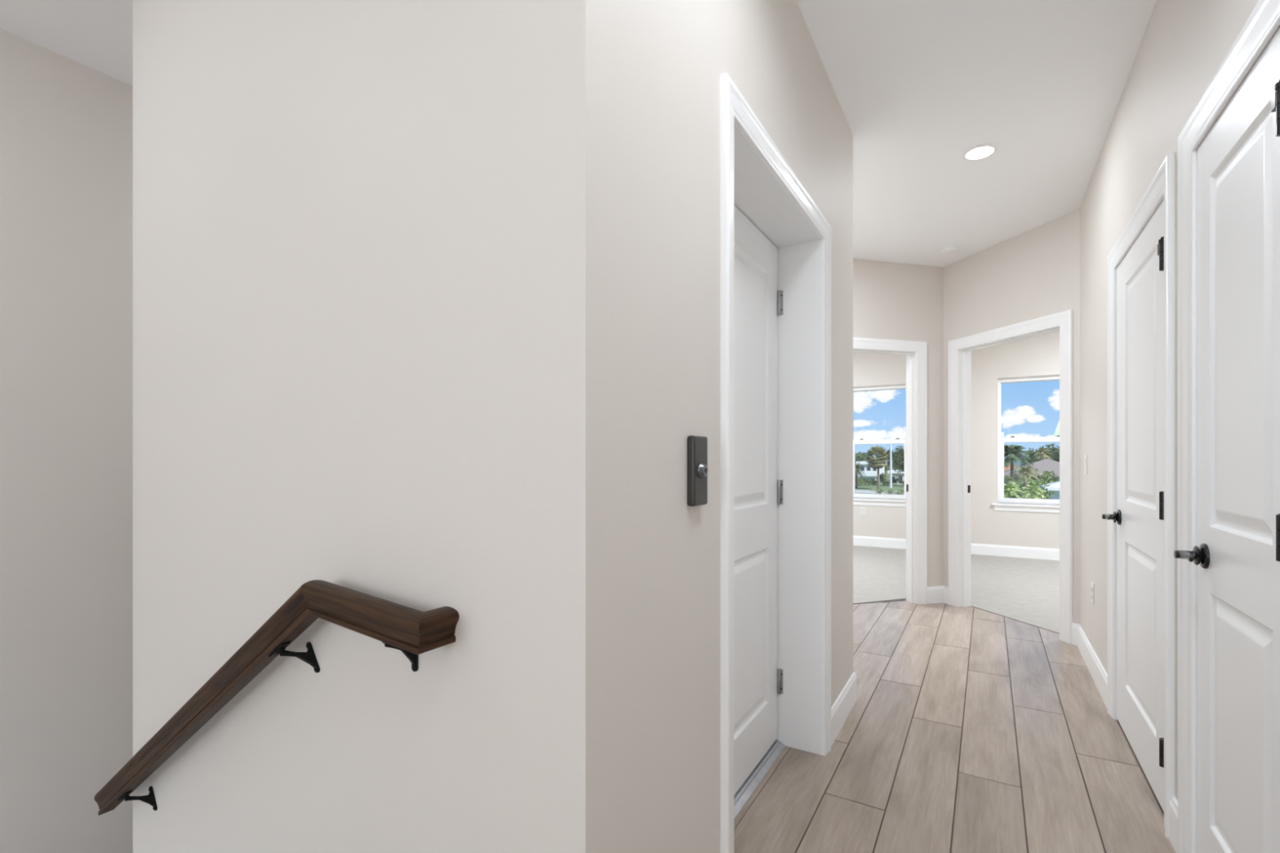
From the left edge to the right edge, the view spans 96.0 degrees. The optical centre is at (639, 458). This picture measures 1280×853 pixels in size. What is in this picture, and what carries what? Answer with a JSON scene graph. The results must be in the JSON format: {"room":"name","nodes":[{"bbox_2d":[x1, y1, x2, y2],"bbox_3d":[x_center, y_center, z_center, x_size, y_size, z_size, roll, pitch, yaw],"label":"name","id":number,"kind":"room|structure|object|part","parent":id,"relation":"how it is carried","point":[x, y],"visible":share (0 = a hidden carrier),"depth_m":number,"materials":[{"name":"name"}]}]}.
{"room":"upstairs hallway","nodes":[
{"label":"upstairs hallway","id":0,"kind":"room"},
{"bbox_2d":[0,28,133,852],"bbox_3d":[-2.397,1.254,2.147,0.150,5.647,7.600,0,0,31],"label":"wall","id":1,"kind":"structure","parent":0,"point":[66,124],"depth_m":2.25,"materials":[{"name":"beige paint"}]},
{"bbox_2d":[133,0,634,852],"bbox_3d":[-0.837,1.254,1.479,1.837,5.647,0.150,0,0,31],"label":"wall","id":2,"kind":"structure","parent":0,"point":[383,251],"depth_m":1.20,"materials":[{"name":"beige paint"}]},
{"bbox_2d":[93,579,459,815],"bbox_3d":[-1.027,0.693,1.452,1.549,0.868,0.094,0,0,31],"label":"handrail","id":3,"kind":"object","parent":2,"relation":"attached to","point":[411,631],"visible":1,"depth_m":1.27,"materials":[{"name":"brown wood"}]},
{"bbox_3d":[-1.521,1.060,1.800,0.049,0.065,0.008,0,0,31],"label":"wall plate","id":4,"kind":"part","parent":3,"relation":"part of","materials":[{"name":"black metal"}]},
{"bbox_3d":[-1.192,0.693,1.530,1.187,0.868,0.058,0,0,31],"label":"sloped rail","id":5,"kind":"part","parent":3,"relation":"part of","materials":[{"name":"brown wood"}]},
{"bbox_3d":[-0.762,0.463,1.342,0.049,0.065,0.008,0,0,31],"label":"wall plate","id":6,"kind":"part","parent":3,"relation":"part of","materials":[{"name":"black metal"}]},
{"bbox_3d":[-0.536,0.305,1.134,0.380,0.091,0.058,0,0,31],"label":"level rail","id":7,"kind":"part","parent":3,"relation":"part of","materials":[{"name":"brown wood"}]},
{"bbox_3d":[-0.452,0.389,1.155,0.016,0.076,0.008,0,0,31],"label":"wall plate","id":8,"kind":"part","parent":3,"relation":"part of","materials":[{"name":"black metal"}]},
{"bbox_2d":[0,0,1156,266],"bbox_3d":[0.959,-1.645,2.364,7.600,0.150,11.840,0,0,31],"label":"ceiling","id":9,"kind":"structure","parent":0,"point":[917,85],"depth_m":2.44,"materials":[{"name":"white paint"}]},
{"bbox_2d":[940,244,959,253],"bbox_3d":[2.302,-1.551,4.282,0.124,0.037,0.124,0,0,31],"label":"smoke detector","id":10,"kind":"object","parent":9,"relation":"attached to","point":[948,249],"visible":1,"depth_m":4.25,"materials":[{"name":"white plastic"}]},
{"bbox_2d":[962,143,997,160],"bbox_3d":[1.740,-1.566,2.953,0.156,0.007,0.156,0,0,31],"label":"recessed light","id":11,"kind":"object","parent":9,"relation":"in","point":[982,151],"visible":1,"depth_m":2.94,"materials":[{"name":"white plastic"}]},
{"bbox_2d":[966,146,993,159],"bbox_3d":[1.740,-1.564,2.953,0.122,0.003,0.122,0,0,31],"label":"diffuser","id":12,"kind":"object","parent":11,"relation":"attached to","point":[974,153],"depth_m":2.95,"materials":[{"name":"white plastic"}]},
{"bbox_2d":[634,0,853,852],"bbox_3d":[0.428,-0.191,1.990,0.200,2.757,2.031,0,0,31],"label":"wall","id":13,"kind":"structure","parent":0,"point":[682,48],"depth_m":1.28,"materials":[{"name":"beige paint"}]},
{"bbox_2d":[687,435,707,506],"bbox_3d":[0.133,0.027,1.279,0.030,0.154,0.072,0,0,31],"label":"station","id":14,"kind":"object","parent":13,"relation":"attached to","point":[697,446],"visible":1,"depth_m":1.26,"materials":[{"name":"brown metal"}]},
{"bbox_2d":[720,72,831,852],"bbox_3d":[0.385,0.118,1.937,0.257,2.119,1.089,0,0,31],"label":"door","id":15,"kind":"structure","parent":13,"relation":"in","point":[775,241],"depth_m":2.22,"materials":[{"name":"white wood"}]},
{"bbox_3d":[0.578,0.915,2.372,0.020,0.100,0.002,0,0,31],"label":"hinge plate","id":16,"kind":"part","parent":15,"relation":"part of","materials":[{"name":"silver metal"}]},
{"bbox_3d":[0.578,0.137,2.372,0.020,0.100,0.002,0,0,31],"label":"hinge plate","id":17,"kind":"part","parent":15,"relation":"part of","materials":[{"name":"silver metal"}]},
{"bbox_3d":[0.578,-0.641,2.372,0.020,0.100,0.002,0,0,31],"label":"hinge plate","id":18,"kind":"part","parent":15,"relation":"part of","materials":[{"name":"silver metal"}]},
{"bbox_2d":[831,672,857,746],"bbox_3d":[0.986,1.110,3.375,0.703,0.135,1.994,0,0,31],"label":"baseboard","id":19,"kind":"structure","parent":13,"relation":"attached to","point":[842,706],"depth_m":2.56,"materials":[{"name":"white wood"}]},
{"bbox_2d":[853,258,943,586],"bbox_3d":[1.832,-0.191,4.628,1.325,2.757,0.120,0,0,-14],"label":"wall","id":20,"kind":"structure","parent":0,"point":[899,301],"depth_m":4.67,"materials":[{"name":"beige paint"}]},
{"bbox_2d":[853,535,906,549],"bbox_3d":[1.673,1.110,7.005,3.629,0.135,2.655,0,0,31],"label":"baseboard","id":21,"kind":"structure","parent":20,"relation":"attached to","point":[882,542],"depth_m":7.63,"materials":[{"name":"white wood"}]},
{"bbox_2d":[853,337,927,604],"bbox_3d":[1.824,0.114,4.626,0.998,2.126,0.158,0,0,-14],"label":"door","id":22,"kind":"structure","parent":20,"relation":"in","point":[916,352],"depth_m":4.67,"materials":[{"name":"white wood"}]},
{"bbox_2d":[927,586,947,604],"bbox_3d":[2.414,1.110,4.676,0.172,0.135,0.066,0,0,-14],"label":"baseboard","id":23,"kind":"structure","parent":20,"relation":"attached to","point":[935,594],"depth_m":4.69,"materials":[{"name":"white wood"}]},
{"bbox_2d":[733,545,1175,852],"bbox_3d":[0.946,1.255,2.343,7.200,0.164,11.390,0,0,31],"label":"floor","id":24,"kind":"structure","parent":0,"point":[918,817],"depth_m":2.35,"materials":[{"name":"beige wood"}]},
{"bbox_2d":[853,330,1059,549],"bbox_3d":[3.934,-0.046,7.296,7.440,3.047,0.180,0,0,31],"label":"wall","id":25,"kind":"structure","parent":0,"point":[1038,355],"depth_m":7.01,"materials":[{"name":"beige paint"}]},
{"bbox_2d":[861,507,866,515],"bbox_3d":[3.004,0.715,7.748,0.070,0.114,0.008,0,0,31],"label":"wall outlet","id":26,"kind":"object","parent":25,"relation":"attached to","point":[863,509],"visible":1,"depth_m":7.75,"materials":[{"name":"white plastic"}]},
{"bbox_2d":[853,384,906,506],"bbox_3d":[3.188,-0.173,7.699,0.866,1.600,0.173,0,0,31],"label":"window","id":27,"kind":"structure","parent":25,"relation":"attached to","point":[873,500],"depth_m":7.68,"materials":[{"name":"white plastic"}]},
{"bbox_3d":[3.221,-0.564,7.754,0.702,0.736,0.027,0,0,31],"label":"sash","id":28,"kind":"part","parent":27,"relation":"part of","materials":[{"name":"clear glass"}]},
{"bbox_3d":[3.168,0.550,7.665,0.866,0.022,0.096,0,0,31],"label":"sill","id":29,"kind":"part","parent":27,"relation":"part of","materials":[{"name":"white wood"}]},
{"bbox_3d":[3.204,0.127,7.725,0.686,0.767,0.034,0,0,31],"label":"sash","id":30,"kind":"part","parent":27,"relation":"part of","materials":[{"name":"clear glass"}]},
{"bbox_2d":[991,374,1059,513],"bbox_3d":[4.664,-0.173,6.808,0.866,1.600,0.173,0,0,31],"label":"window","id":31,"kind":"structure","parent":25,"relation":"attached to","point":[1008,504],"depth_m":6.88,"materials":[{"name":"white plastic"}]},
{"bbox_3d":[4.644,0.550,6.775,0.866,0.022,0.096,0,0,31],"label":"sill","id":32,"kind":"part","parent":31,"relation":"part of","materials":[{"name":"white wood"}]},
{"bbox_3d":[4.697,-0.564,6.864,0.702,0.736,0.027,0,0,31],"label":"sash","id":33,"kind":"part","parent":31,"relation":"part of","materials":[{"name":"clear glass"}]},
{"bbox_3d":[4.680,0.127,6.835,0.686,0.767,0.034,0,0,31],"label":"sash","id":34,"kind":"part","parent":31,"relation":"part of","materials":[{"name":"clear glass"}]},
{"bbox_2d":[943,208,1079,624],"bbox_3d":[2.685,-0.191,4.190,0.120,2.757,1.139,0,0,-14],"label":"wall","id":35,"kind":"structure","parent":0,"point":[1033,273],"depth_m":4.02,"materials":[{"name":"beige paint"}]},
{"bbox_2d":[947,309,1073,644],"bbox_3d":[2.688,0.114,4.179,0.158,2.126,1.030,0,0,-14],"label":"door frame","id":36,"kind":"structure","parent":35,"relation":"in","point":[959,350],"depth_m":4.53,"materials":[{"name":"white wood"}]},
{"bbox_3d":[2.622,0.242,4.600,0.030,0.060,0.003,0,0,-14],"label":"strike plate","id":37,"kind":"part","parent":36,"relation":"part of","materials":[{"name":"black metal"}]},
{"bbox_3d":[2.755,0.114,4.196,0.019,2.126,1.030,0,0,-14],"label":"room casing","id":38,"kind":"part","parent":36,"relation":"part of","materials":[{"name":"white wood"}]},
{"bbox_2d":[971,543,1059,560],"bbox_3d":[4.807,1.110,5.114,3.451,0.135,2.655,0,0,31],"label":"baseboard","id":39,"kind":"structure","parent":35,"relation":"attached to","point":[976,548],"depth_m":6.85,"materials":[{"name":"white wood"}]},
{"bbox_2d":[1080,0,1258,800],"bbox_3d":[0.857,-0.191,0.347,0.120,2.757,7.880,0,0,31],"label":"wall","id":40,"kind":"structure","parent":0,"point":[1184,44],"depth_m":2.41,"materials":[{"name":"beige paint"}]},
{"bbox_2d":[1084,455,1087,475],"bbox_3d":[2.613,0.036,3.383,0.010,0.114,0.070,0,0,31],"label":"light switch","id":41,"kind":"object","parent":40,"relation":"attached to","point":[1086,456],"visible":1,"depth_m":3.36,"materials":[{"name":"white plastic"}]},
{"bbox_2d":[1071,622,1107,709],"bbox_3d":[2.468,1.110,3.173,0.041,0.135,1.137,0,0,31],"label":"baseboard","id":42,"kind":"structure","parent":40,"relation":"attached to","point":[1078,637],"depth_m":3.13,"materials":[{"name":"white wood"}]},
{"bbox_2d":[1090,581,1093,604],"bbox_3d":[2.482,0.736,3.165,0.008,0.114,0.070,0,0,31],"label":"wall outlet","id":43,"kind":"object","parent":40,"relation":"attached to","point":[1092,583],"visible":1,"depth_m":3.15,"materials":[{"name":"white plastic"}]},
{"bbox_2d":[1102,152,1174,838],"bbox_3d":[1.948,0.116,2.212,0.180,2.123,1.045,0,0,31],"label":"door","id":44,"kind":"structure","parent":40,"relation":"in","point":[1140,516],"depth_m":2.14,"materials":[{"name":"white wood"}]},
{"bbox_3d":[2.043,0.256,2.510,0.036,0.026,0.124,0,0,31],"label":"lever","id":45,"kind":"part","parent":44,"relation":"part of","materials":[{"name":"black metal"}]},
{"bbox_3d":[2.094,0.257,2.538,0.030,0.067,0.067,0,0,31],"label":"handle","id":46,"kind":"part","parent":44,"relation":"part of","materials":[{"name":"black metal"}]},
{"bbox_2d":[1168,795,1177,852],"bbox_3d":[1.616,1.110,1.735,0.014,0.135,0.115,0,0,31],"label":"baseboard","id":47,"kind":"structure","parent":40,"relation":"attached to","point":[1173,802],"depth_m":1.75,"materials":[{"name":"white wood"}]},
{"bbox_2d":[1173,0,1279,852],"bbox_3d":[1.419,0.116,1.336,0.180,2.123,0.772,0,0,31],"label":"door","id":48,"kind":"structure","parent":40,"relation":"in","point":[1228,553],"depth_m":1.37,"materials":[{"name":"white wood"}]},
{"bbox_3d":[1.442,0.258,1.514,0.036,0.026,0.124,0,0,31],"label":"lever","id":49,"kind":"part","parent":48,"relation":"part of","materials":[{"name":"black metal"}]},
{"bbox_3d":[1.493,0.259,1.542,0.030,0.067,0.067,0,0,31],"label":"handle","id":50,"kind":"part","parent":48,"relation":"part of","materials":[{"name":"black metal"}]},
{"label":"outside","id":51,"kind":"structure","parent":0,"visible":0},
{"bbox_2d":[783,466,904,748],"bbox_3d":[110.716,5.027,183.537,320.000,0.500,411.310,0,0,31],"label":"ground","id":52,"kind":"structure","parent":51,"point":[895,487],"depth_m":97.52,"materials":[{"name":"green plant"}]},
{"bbox_2d":[855,462,866,488],"bbox_3d":[34.625,2.669,92.421,3.453,4.239,3.763,0,0,31],"label":"palm","id":53,"kind":"object","parent":52,"relation":"on","point":[857,466],"visible":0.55,"depth_m":92.10,"materials":[{"name":"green plant"}]},
{"bbox_2d":[855,453,866,463],"bbox_3d":[61.478,1.250,164.709,6.627,7.080,5.841,0,0,31],"label":"tree","id":54,"kind":"object","parent":52,"relation":"on","point":[858,458],"visible":0.19,"depth_m":163.07,"materials":[{"name":"green plant"}]},
{"bbox_2d":[857,478,866,485],"bbox_3d":[38.160,4.039,100.595,2.349,1.509,2.045,0,0,31],"label":"shrub","id":55,"kind":"object","parent":52,"relation":"on","point":[860,481],"visible":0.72,"depth_m":100.25,"materials":[{"name":"green plant"}]},
{"bbox_2d":[856,451,874,461],"bbox_3d":[67.103,1.280,172.564,7.192,7.018,6.807,0,0,31],"label":"tree","id":56,"kind":"object","parent":52,"relation":"on","point":[864,454],"visible":0.18,"depth_m":171.92,"materials":[{"name":"green plant"}]},
{"bbox_2d":[861,477,873,485],"bbox_3d":[40.546,4.072,102.861,3.645,1.444,2.243,0,0,31],"label":"shrub","id":57,"kind":"object","parent":52,"relation":"on","point":[871,479],"visible":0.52,"depth_m":102.47,"materials":[{"name":"green plant"}]},
{"bbox_2d":[857,471,884,484],"bbox_3d":[44.304,3.627,111.081,4.000,2.300,6.800,0,0,31],"label":"carport","id":58,"kind":"object","parent":52,"relation":"on","point":[873,474],"visible":0.42,"depth_m":108.31,"materials":[{"name":"white metal"}]},
{"bbox_2d":[856,461,887,478],"bbox_3d":[54.411,2.702,135.349,5.400,4.150,9.000,0,0,31],"label":"house","id":59,"kind":"structure","parent":52,"relation":"on","point":[863,463],"depth_m":132.25,"materials":[{"name":"white metal"}]},
{"bbox_2d":[868,480,877,485],"bbox_3d":[39.541,4.162,97.737,1.556,1.253,1.241,0,0,31],"label":"shrub","id":60,"kind":"object","parent":52,"relation":"on","point":[874,482],"visible":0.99,"depth_m":97.49,"materials":[{"name":"green plant"}]},
{"bbox_2d":[864,444,889,489],"bbox_3d":[36.642,1.282,89.052,4.028,6.995,4.076,0,0,31],"label":"fan palm","id":61,"kind":"object","parent":52,"relation":"on","point":[877,463],"visible":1,"depth_m":88.38,"materials":[{"name":"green plant"}]},
{"bbox_3d":[36.642,-0.398,89.052,4.028,3.634,4.076,0,0,31],"label":"crown","id":62,"kind":"part","parent":61,"relation":"part of","materials":[{"name":"green plant"}]},
{"bbox_2d":[870,488,885,493],"bbox_3d":[32.095,4.408,77.870,2.076,0.766,1.218,0,0,31],"label":"bush","id":63,"kind":"object","parent":52,"relation":"on","point":[881,491],"visible":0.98,"depth_m":77.58,"materials":[{"name":"green plant"}]},
{"bbox_2d":[876,472,888,484],"bbox_3d":[43.850,3.640,104.322,2.049,2.305,1.500,0,0,31],"label":"shrub","id":64,"kind":"object","parent":52,"relation":"on","point":[882,477],"visible":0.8,"depth_m":104.14,"materials":[{"name":"green plant"}]},
{"bbox_2d":[875,448,896,475],"bbox_3d":[67.405,1.026,157.663,5.553,7.528,5.912,0,0,31],"label":"tree","id":65,"kind":"object","parent":52,"relation":"on","point":[888,451],"visible":0.3,"depth_m":156.77,"materials":[{"name":"green plant"}]},
{"bbox_2d":[882,480,889,485],"bbox_3d":[42.513,4.210,99.391,1.431,1.158,1.051,0,0,31],"label":"shrub","id":66,"kind":"object","parent":52,"relation":"on","point":[886,482],"visible":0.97,"depth_m":99.25,"materials":[{"name":"green plant"}]},
{"bbox_2d":[884,489,894,494],"bbox_3d":[32.857,4.413,75.905,1.536,0.749,0.927,0,0,31],"label":"bush","id":67,"kind":"object","parent":52,"relation":"on","point":[891,491],"visible":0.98,"depth_m":75.80,"materials":[{"name":"green plant"}]},
{"bbox_2d":[889,444,892,488],"bbox_3d":[40.715,1.058,94.561,1.138,7.438,0.375,0,0,31],"label":"street lamp","id":68,"kind":"object","parent":52,"relation":"on","point":[891,464],"visible":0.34,"depth_m":94.26,"materials":[{"name":"white metal"}]},
{"bbox_2d":[888,476,900,484],"bbox_3d":[45.585,4.010,103.375,2.020,1.561,1.686,0,0,31],"label":"shrub","id":69,"kind":"object","parent":52,"relation":"on","point":[896,479],"visible":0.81,"depth_m":103.10,"materials":[{"name":"green plant"}]},
{"bbox_2d":[887,470,904,484],"bbox_3d":[50.813,3.537,111.827,4.200,2.520,6.800,0,0,31],"label":"bungalow","id":70,"kind":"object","parent":52,"relation":"on","point":[895,474],"visible":0.35,"depth_m":109.32,"materials":[{"name":"white metal"}]},
{"bbox_3d":[49.312,3.927,109.146,0.700,1.500,0.040,0,0,31],"label":"pane","id":71,"kind":"part","parent":70,"relation":"part of","materials":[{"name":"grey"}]},
{"bbox_2d":[891,444,904,486],"bbox_3d":[45.527,1.216,99.242,4.370,7.164,3.592,0,0,31],"label":"oak tree","id":72,"kind":"object","parent":52,"relation":"on","point":[899,456],"visible":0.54,"depth_m":99.03,"materials":[{"name":"green plant"}]},
{"bbox_2d":[893,488,904,494],"bbox_3d":[33.553,4.332,74.337,1.695,0.917,1.554,0,0,31],"label":"bush","id":73,"kind":"object","parent":52,"relation":"on","point":[902,491],"visible":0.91,"depth_m":74.30,"materials":[{"name":"green plant"}]},
{"bbox_2d":[1004,464,1017,471],"bbox_3d":[61.632,2.777,95.957,7.200,4.000,9.200,0,0,31],"label":"house","id":74,"kind":"structure","parent":52,"relation":"on","point":[1008,466],"depth_m":94.50,"materials":[{"name":"ceramic"}]},
{"bbox_2d":[1004,473,1023,495],"bbox_3d":[21.919,2.827,34.540,1.466,3.924,1.545,0,0,-13],"label":"shrub","id":75,"kind":"object","parent":52,"relation":"on","point":[1008,477],"visible":0.02,"depth_m":34.68,"materials":[{"name":"green plant"}]},
{"bbox_2d":[1010,488,1017,497],"bbox_3d":[12.559,2.912,19.271,0.622,3.835,0.488,0,0,31],"label":"shrub","id":76,"kind":"object","parent":52,"relation":"on","point":[1011,492],"visible":0.02,"depth_m":19.33,"materials":[{"name":"green plant"}]},
{"bbox_2d":[1004,482,1025,497],"bbox_3d":[14.539,2.858,22.724,1.095,3.849,1.130,0,0,31],"label":"date palm","id":77,"kind":"object","parent":52,"relation":"on","point":[1007,494],"visible":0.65,"depth_m":22.63,"materials":[{"name":"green plant"}]},
{"bbox_2d":[1004,444,1035,482],"bbox_3d":[35.754,1.714,55.497,4.130,6.155,4.004,0,0,31],"label":"date palm","id":78,"kind":"object","parent":52,"relation":"on","point":[1010,450],"visible":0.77,"depth_m":55.05,"materials":[{"name":"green plant"}]},
{"bbox_3d":[35.754,0.044,55.497,4.130,2.815,4.004,0,0,31],"label":"crown","id":79,"kind":"part","parent":78,"relation":"part of","materials":[{"name":"green plant"}]},
{"bbox_2d":[1011,467,1030,497],"bbox_3d":[20.230,2.626,30.959,1.278,4.327,1.217,0,0,-5],"label":"shrub","id":80,"kind":"object","parent":52,"relation":"on","point":[1020,471],"visible":0.08,"depth_m":30.79,"materials":[{"name":"green plant"}]},
{"bbox_2d":[1010,464,1041,491],"bbox_3d":[27.865,2.614,41.709,2.010,4.349,1.954,0,0,-12],"label":"date palm","id":81,"kind":"object","parent":52,"relation":"on","point":[1024,470],"visible":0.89,"depth_m":41.49,"materials":[{"name":"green plant"}]},
{"bbox_3d":[27.865,1.078,41.709,2.010,1.277,1.954,0,0,-12],"label":"crown","id":82,"kind":"part","parent":81,"relation":"part of","materials":[{"name":"green plant"}]},
{"bbox_2d":[1017,447,1040,466],"bbox_3d":[89.484,1.106,131.084,5.914,7.368,5.591,0,0,31],"label":"tree","id":83,"kind":"object","parent":52,"relation":"on","point":[1031,454],"visible":0.3,"depth_m":130.65,"materials":[{"name":"green plant"}]},
{"bbox_2d":[1004,458,1059,494],"bbox_3d":[51.172,2.402,72.487,10.600,4.750,10.600,0,0,31],"label":"house","id":84,"kind":"structure","parent":52,"relation":"on","point":[1046,464],"depth_m":70.41,"materials":[{"name":"grey tile"}]},
{"bbox_2d":[1018,484,1046,498],"bbox_3d":[14.065,2.859,20.702,0.881,3.849,0.957,0,0,31],"label":"date palm","id":85,"kind":"object","parent":52,"relation":"on","point":[1033,488],"visible":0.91,"depth_m":20.64,"materials":[{"name":"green plant"}]},
{"bbox_2d":[1027,478,1044,497],"bbox_3d":[31.746,3.178,46.323,1.075,3.228,1.653,0,0,-28],"label":"shrub","id":86,"kind":"object","parent":52,"relation":"on","point":[1031,483],"visible":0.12,"depth_m":46.29,"materials":[{"name":"green plant"}]},
{"bbox_2d":[1020,468,1059,495],"bbox_3d":[34.243,2.824,49.533,3.112,3.932,2.366,0,0,19],"label":"shrub","id":87,"kind":"object","parent":52,"relation":"on","point":[1045,477],"visible":0.17,"depth_m":49.25,"materials":[{"name":"green plant"}]},
{"bbox_2d":[1031,448,1052,460],"bbox_3d":[69.966,1.467,100.203,3.400,6.647,3.486,0,0,31],"label":"coconut palm","id":88,"kind":"object","parent":52,"relation":"on","point":[1042,451],"visible":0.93,"depth_m":99.98,"materials":[{"name":"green plant"}]},
{"bbox_2d":[1035,480,1054,499],"bbox_3d":[22.353,2.937,32.030,1.130,3.703,0.941,0,0,-21],"label":"shrub","id":89,"kind":"object","parent":52,"relation":"on","point":[1046,495],"visible":0.1,"depth_m":31.94,"materials":[{"name":"green plant"}]},
{"bbox_2d":[1036,443,1059,461],"bbox_3d":[85.428,0.768,119.206,5.742,8.043,6.105,0,0,31],"label":"tree","id":90,"kind":"object","parent":52,"relation":"on","point":[1051,449],"visible":0.15,"depth_m":119.53,"materials":[{"name":"green plant"}]},
{"bbox_2d":[1040,481,1059,499],"bbox_3d":[28.706,3.052,38.157,3.400,3.450,3.800,0,0,31],"label":"pavilion","id":91,"kind":"object","parent":52,"relation":"on","point":[1054,487],"visible":0.08,"depth_m":37.43,"materials":[{"name":"metal"}]},
{"bbox_2d":[1044,471,1058,493],"bbox_3d":[38.378,2.948,53.916,1.952,3.686,1.349,0,0,31],"label":"shrub","id":92,"kind":"object","parent":52,"relation":"on","point":[1052,476],"visible":0.08,"depth_m":53.78,"materials":[{"name":"green plant"}]},
{"bbox_2d":[1047,448,1059,462],"bbox_3d":[82.075,1.197,111.305,5.715,7.186,6.486,0,0,31],"label":"tree","id":93,"kind":"object","parent":52,"relation":"on","point":[1056,453],"visible":0.1,"depth_m":111.95,"materials":[{"name":"green plant"}]},
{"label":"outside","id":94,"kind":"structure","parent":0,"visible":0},
{"bbox_2d":[855,489,904,494],"bbox_3d":[45.584,4.762,75.566,320.000,0.030,7.500,0,0,31],"label":"road","id":95,"kind":"structure","parent":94,"point":[856,491],"depth_m":82.58,"materials":[{"name":"grey asphalt"}]}
]}

